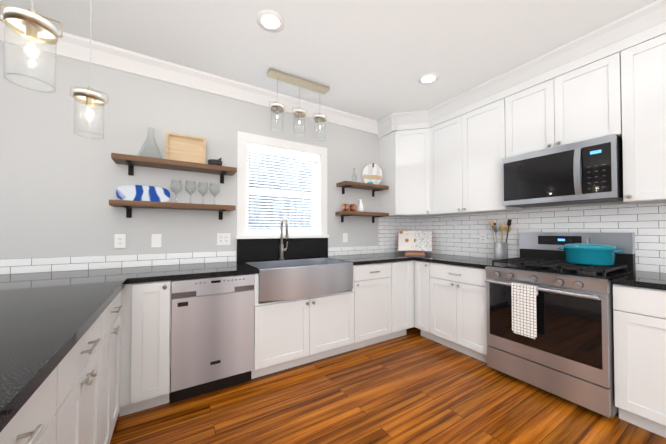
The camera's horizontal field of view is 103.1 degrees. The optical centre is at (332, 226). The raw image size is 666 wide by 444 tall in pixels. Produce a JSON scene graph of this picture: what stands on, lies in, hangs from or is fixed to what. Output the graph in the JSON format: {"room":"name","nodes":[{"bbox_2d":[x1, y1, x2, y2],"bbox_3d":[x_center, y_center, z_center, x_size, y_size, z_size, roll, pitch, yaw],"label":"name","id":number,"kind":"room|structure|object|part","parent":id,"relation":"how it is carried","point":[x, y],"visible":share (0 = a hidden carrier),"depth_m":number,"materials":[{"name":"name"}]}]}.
{"room":"kitchen","nodes":[
{"label":"kitchen","id":0,"kind":"room"},
{"bbox_2d":[0,41,409,368],"bbox_3d":[-0.732,-0.073,3.086,4.110,2.680,0.506,1,-1,-31],"label":"wall","id":1,"kind":"structure","parent":0,"point":[60,181],"depth_m":2.19,"materials":[{"name":"grey paint"}]},
{"bbox_2d":[114,234,125,247],"bbox_3d":[-1.742,0.117,2.165,0.072,0.116,0.008,1,-1,-31],"label":"electrical outlet","id":2,"kind":"object","parent":1,"relation":"attached to","point":[119,240],"visible":1,"depth_m":2.16,"materials":[{"name":"white plastic"}]},
{"bbox_2d":[151,234,161,246],"bbox_3d":[-1.534,0.119,2.299,0.072,0.116,0.008,1,-1,-31],"label":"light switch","id":3,"kind":"object","parent":1,"relation":"attached to","point":[156,240],"visible":1,"depth_m":2.30,"materials":[{"name":"white plastic"}]},
{"bbox_2d":[109,199,235,219],"bbox_3d":[-1.346,-0.138,2.306,0.910,0.127,0.199,1,-1,-31],"label":"shelf","id":4,"kind":"object","parent":1,"relation":"attached to","point":[128,205],"visible":1,"depth_m":2.20,"materials":[{"name":"brown wood"}]},
{"bbox_2d":[116,185,169,201],"bbox_3d":[-1.585,-0.276,2.220,0.370,0.144,0.067,1,-1,-31],"label":"platter","id":5,"kind":"object","parent":4,"relation":"on","point":[142,193],"visible":0.79,"depth_m":2.22,"materials":[{"name":"multicoloured ceramic"}]},
{"bbox_2d":[170,179,181,202],"bbox_3d":[-1.363,-0.305,2.299,0.091,0.205,0.091,1,-1,-40],"label":"wine glass","id":6,"kind":"object","parent":4,"relation":"on","point":[180,183],"depth_m":2.29,"materials":[{"name":"clear glass"}]},
{"bbox_2d":[111,153,236,183],"bbox_3d":[-1.337,-0.492,2.317,0.910,0.127,0.199,1,-1,-31],"label":"shelf","id":7,"kind":"object","parent":1,"relation":"attached to","point":[131,161],"visible":1,"depth_m":2.22,"materials":[{"name":"brown wood"}]},
{"bbox_2d":[138,127,162,158],"bbox_3d":[-1.516,-0.690,2.200,0.184,0.260,0.184,1,-1,-31],"label":"decanter","id":8,"kind":"object","parent":7,"relation":"on","point":[154,142],"visible":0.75,"depth_m":2.20,"materials":[{"name":"clear glass"}]},
{"bbox_2d":[166,131,205,163],"bbox_3d":[-1.306,-0.687,2.355,0.310,0.256,0.084,1,-1,-31],"label":"wood tray","id":9,"kind":"object","parent":7,"relation":"on","point":[184,147],"visible":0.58,"depth_m":2.35,"materials":[{"name":"brown wood"}]},
{"bbox_2d":[208,158,221,165],"bbox_3d":[-1.098,-0.600,2.465,0.128,0.090,0.128,1,-1,-31],"label":"mortar","id":10,"kind":"object","parent":7,"relation":"on","point":[215,162],"visible":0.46,"depth_m":2.42,"materials":[{"name":"grey stone"}]},
{"bbox_2d":[0,14,377,134],"bbox_3d":[-2.631,-1.365,1.895,7.385,0.134,0.600,1,-1,-31],"label":"crown molding","id":11,"kind":"structure","parent":1,"relation":"attached to","point":[71,46],"depth_m":2.36,"materials":[{"name":"white wood"}]},
{"bbox_2d":[217,233,230,244],"bbox_3d":[-1.067,0.119,2.584,0.124,0.116,0.008,1,-1,-31],"label":"electrical outlet","id":12,"kind":"object","parent":1,"relation":"attached to","point":[223,238],"visible":1,"depth_m":2.58,"materials":[{"name":"white plastic"}]},
{"bbox_2d":[235,131,328,238],"bbox_3d":[-0.543,-0.415,2.964,1.060,1.080,0.180,1,-1,-31],"label":"window","id":13,"kind":"structure","parent":1,"relation":"in","point":[243,138],"depth_m":2.94,"materials":[{"name":"white"}]},
{"bbox_2d":[246,142,319,233],"bbox_3d":[-0.527,-0.395,2.937,0.854,0.937,0.042,1,-1,-31],"label":"window blind slats","id":14,"kind":"object","parent":13,"relation":"attached to","point":[260,149],"visible":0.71,"depth_m":2.91,"materials":[{"name":"white plastic"}]},
{"bbox_2d":[343,233,347,241],"bbox_3d":[0.154,0.136,3.327,0.072,0.116,0.008,1,-1,-31],"label":"electrical outlet","id":15,"kind":"object","parent":1,"relation":"attached to","point":[345,237],"visible":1,"depth_m":3.33,"materials":[{"name":"white plastic"}]},
{"bbox_2d":[335,211,388,222],"bbox_3d":[0.379,-0.120,3.357,0.699,0.127,0.199,1,-1,-31],"label":"shelf","id":16,"kind":"object","parent":1,"relation":"attached to","point":[373,215],"visible":1,"depth_m":3.29,"materials":[{"name":"brown wood"}]},
{"bbox_2d":[358,199,364,211],"bbox_3d":[0.353,-0.268,3.344,0.130,0.165,0.084,1,-1,-31],"label":"vase","id":17,"kind":"object","parent":16,"relation":"on","point":[361,207],"visible":0.92,"depth_m":3.32,"materials":[{"name":"white ceramic"}]},
{"bbox_2d":[336,181,388,196],"bbox_3d":[0.385,-0.475,3.366,0.684,0.127,0.199,1,-1,-31],"label":"shelf","id":18,"kind":"object","parent":1,"relation":"attached to","point":[358,185],"visible":1,"depth_m":3.31,"materials":[{"name":"brown wood"}]},
{"bbox_2d":[362,163,382,184],"bbox_3d":[0.519,-0.688,3.497,0.294,0.298,0.071,0,-1,-17],"label":"round board","id":19,"kind":"object","parent":18,"relation":"on","point":[372,172],"visible":0.77,"depth_m":3.49,"materials":[{"name":"stone"}]},
{"bbox_2d":[0,0,656,120],"bbox_3d":[-0.679,-1.499,-0.573,8.150,0.050,7.150,1,-1,-31],"label":"ceiling","id":20,"kind":"structure","parent":0,"point":[373,59],"depth_m":2.00,"materials":[{"name":"white paint"}]},
{"bbox_2d":[0,0,62,92],"bbox_3d":[-1.092,-0.982,0.964,0.161,0.932,0.131,1,-1,-31],"label":"pendant light","id":21,"kind":"object","parent":20,"relation":"hanging from","point":[31,25],"visible":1,"depth_m":0.95,"materials":[{"name":"clear glass"}]},
{"bbox_2d":[70,0,108,138],"bbox_3d":[-1.355,-0.974,1.477,0.161,0.932,0.131,1,-1,-31],"label":"pendant light","id":22,"kind":"object","parent":20,"relation":"hanging from","point":[89,97],"visible":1,"depth_m":1.47,"materials":[{"name":"clear glass"}]},
{"bbox_2d":[256,10,284,31],"bbox_3d":[-0.434,-1.429,1.841,0.196,0.010,0.196,1,-1,-31],"label":"recessed light","id":23,"kind":"object","parent":20,"relation":"in","point":[270,20],"visible":1,"depth_m":1.83,"materials":[{"name":"white plastic"}]},
{"bbox_2d":[267,68,329,140],"bbox_3d":[-0.325,-1.155,2.570,0.620,0.532,0.121,1,-1,-31],"label":"linear pendant light","id":24,"kind":"object","parent":20,"relation":"hanging from","point":[276,107],"visible":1,"depth_m":2.55,"materials":[{"name":"clear glass"}]},
{"bbox_2d":[418,72,438,84],"bbox_3d":[0.912,-1.417,2.532,0.196,0.010,0.196,1,-1,-31],"label":"recessed light","id":25,"kind":"object","parent":20,"relation":"in","point":[428,78],"visible":1,"depth_m":2.53,"materials":[{"name":"white plastic"}]},
{"bbox_2d":[110,327,665,443],"bbox_3d":[-0.679,1.231,-0.618,8.150,0.050,7.150,1,-1,-31],"label":"floor","id":26,"kind":"structure","parent":0,"point":[412,386],"depth_m":1.79,"materials":[{"name":"brown wood"}]},
{"bbox_2d":[0,349,71,443],"bbox_3d":[-0.901,0.783,0.359,0.620,0.878,0.597,1,-1,-31],"label":"base cabinet","id":27,"kind":"object","parent":26,"relation":"on","point":[46,417],"depth_m":0.68,"materials":[{"name":"white wood"}]},
{"bbox_2d":[72,307,107,443],"bbox_3d":[-1.164,0.790,0.790,0.620,0.878,0.658,1,-1,-31],"label":"base cabinet","id":28,"kind":"object","parent":26,"relation":"on","point":[74,398],"depth_m":1.06,"materials":[{"name":"white wood"}]},
{"bbox_2d":[108,291,122,443],"bbox_3d":[-1.442,0.798,1.247,0.620,0.878,0.655,1,-1,-31],"label":"base cabinet","id":29,"kind":"object","parent":26,"relation":"on","point":[114,308],"depth_m":1.44,"materials":[{"name":"white wood"}]},
{"bbox_2d":[119,280,170,416],"bbox_3d":[-1.394,0.810,2.002,0.284,0.878,0.620,1,-1,-31],"label":"base cabinet","id":30,"kind":"object","parent":26,"relation":"on","point":[145,334],"depth_m":1.75,"materials":[{"name":"white wood"}]},
{"bbox_2d":[0,274,135,431],"bbox_3d":[-1.507,0.334,0.901,1.200,0.035,2.180,1,-1,-31],"label":"countertop","id":31,"kind":"structure","parent":30,"relation":"on","point":[48,320],"depth_m":0.85,"materials":[{"name":"black stone"}]},
{"bbox_2d":[171,274,254,402],"bbox_3d":[-1.025,0.816,2.216,0.562,0.874,0.621,1,-1,-31],"label":"dishwasher","id":32,"kind":"object","parent":26,"relation":"on","point":[212,334],"visible":1,"depth_m":1.95,"materials":[{"name":"metal"}]},
{"bbox_2d":[251,288,346,378],"bbox_3d":[-0.369,0.947,2.624,0.980,0.625,0.620,1,-1,-31],"label":"base cabinet","id":33,"kind":"object","parent":26,"relation":"on","point":[294,332],"depth_m":2.31,"materials":[{"name":"white wood"}]},
{"bbox_2d":[347,262,398,350],"bbox_3d":[0.264,0.827,3.011,0.623,0.878,0.620,1,-1,-31],"label":"base cabinet","id":34,"kind":"object","parent":26,"relation":"on","point":[375,304],"depth_m":2.76,"materials":[{"name":"white wood"}]},
{"bbox_2d":[0,238,432,285],"bbox_3d":[-0.578,0.248,2.494,4.442,0.258,0.653,1,-1,-31],"label":"countertop","id":35,"kind":"structure","parent":34,"relation":"on","point":[248,250],"depth_m":2.33,"materials":[{"name":"black stone"}]},
{"bbox_2d":[279,218,287,259],"bbox_3d":[-0.495,0.124,2.783,0.099,0.444,0.195,1,-1,-31],"label":"faucet","id":36,"kind":"object","parent":35,"relation":"on","point":[281,250],"visible":1,"depth_m":2.81,"materials":[{"name":"silver metal"}]},
{"bbox_2d":[247,258,352,301],"bbox_3d":[-0.332,0.486,2.573,0.910,0.278,0.542,1,-1,-31],"label":"farmhouse sink","id":37,"kind":"object","parent":35,"relation":"in","point":[291,279],"visible":0.83,"depth_m":2.35,"materials":[{"name":"metal"}]},
{"bbox_2d":[398,230,432,254],"bbox_3d":[1.077,0.201,3.483,0.434,0.313,0.182,0,-1,19],"label":"cookbook stand","id":38,"kind":"object","parent":35,"relation":"on","point":[414,242],"visible":1,"depth_m":3.49,"materials":[{"name":"multicoloured"}]},
{"bbox_2d":[399,260,413,336],"bbox_3d":[0.611,0.830,3.223,0.434,0.878,0.620,1,-1,-31],"label":"base cabinet","id":39,"kind":"object","parent":26,"relation":"on","point":[406,268],"depth_m":3.01,"materials":[{"name":"white wood"}]},
{"bbox_2d":[414,260,487,362],"bbox_3d":[1.406,0.824,2.860,0.654,0.878,0.866,1,-1,-31],"label":"base cabinet","id":40,"kind":"object","parent":26,"relation":"on","point":[450,306],"visible":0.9,"depth_m":2.65,"materials":[{"name":"white wood"}]},
{"bbox_2d":[416,254,500,268],"bbox_3d":[1.430,0.366,2.854,0.636,0.035,0.819,1,-1,-31],"label":"countertop","id":41,"kind":"structure","parent":40,"relation":"on","point":[476,262],"depth_m":2.82,"materials":[{"name":"black stone"}]},
{"bbox_2d":[489,219,511,259],"bbox_3d":[1.732,0.134,2.729,0.204,0.422,0.201,1,-1,-31],"label":"utensil crock","id":42,"kind":"object","parent":41,"relation":"on","point":[500,250],"visible":0.81,"depth_m":2.68,"materials":[{"name":"metal"}]},
{"bbox_2d":[485,232,635,418],"bbox_3d":[1.788,0.649,2.139,0.754,1.205,0.757,1,-1,-31],"label":"range","id":43,"kind":"object","parent":26,"relation":"on","point":[550,319],"depth_m":1.94,"materials":[{"name":"metal"}]},
{"bbox_3d":[1.990,0.183,2.059,0.308,0.205,0.368,1,-1,-31],"label":"dutch oven","id":44,"kind":"part","parent":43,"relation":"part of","materials":[{"name":"teal metal"}]},
{"bbox_2d":[613,284,665,437],"bbox_3d":[2.341,0.799,1.325,0.654,0.878,1.193,1,-1,-31],"label":"base cabinet","id":45,"kind":"object","parent":26,"relation":"on","point":[639,321],"visible":0.92,"depth_m":1.59,"materials":[{"name":"white wood"}]},
{"bbox_2d":[611,271,665,289],"bbox_3d":[2.357,0.341,1.336,0.633,0.035,1.204,1,-1,-31],"label":"countertop","id":46,"kind":"structure","parent":45,"relation":"on","point":[651,280],"depth_m":1.65,"materials":[{"name":"black stone"}]},
{"bbox_2d":[410,201,665,272],"bbox_3d":[2.865,-0.103,1.270,0.156,2.680,6.650,1,-1,-31],"label":"tile backsplash","id":47,"kind":"structure","parent":0,"point":[458,235],"depth_m":2.44,"materials":[{"name":"white tile"}]},
{"bbox_2d":[385,110,420,131],"bbox_3d":[0.984,-1.315,3.275,0.436,0.187,0.436,1,-1,-31],"label":"crown molding","id":48,"kind":"structure","parent":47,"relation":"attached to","point":[393,121],"depth_m":3.31,"materials":[{"name":"white wood"}]},
{"bbox_2d":[480,233,486,242],"bbox_3d":[1.706,0.126,3.008,0.008,0.116,0.072,1,-1,-31],"label":"electrical outlet","id":49,"kind":"object","parent":47,"relation":"attached to","point":[483,239],"visible":1,"depth_m":3.00,"materials":[{"name":"white plastic"}]},
{"bbox_2d":[378,0,665,217],"bbox_3d":[1.708,-0.792,2.442,0.621,1.258,3.160,1,-1,-31],"label":"upper cabinet","id":50,"kind":"object","parent":47,"relation":"attached to","point":[444,158],"depth_m":2.27,"materials":[{"name":"white wood"}]},
{"bbox_2d":[502,134,622,207],"bbox_3d":[1.922,-0.418,2.243,0.453,0.445,0.741,1,-1,-31],"label":"over-the-range microwave","id":51,"kind":"object","parent":50,"relation":"attached to","point":[588,171],"visible":0.98,"depth_m":2.06,"materials":[{"name":"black metal"}]},
{"label":"outside","id":52,"kind":"structure","parent":0,"visible":0},
{"bbox_2d":[248,152,310,229],"bbox_3d":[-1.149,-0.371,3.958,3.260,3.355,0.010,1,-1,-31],"label":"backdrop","id":53,"kind":"structure","parent":52,"point":[274,227],"depth_m":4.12,"materials":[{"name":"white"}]}
]}

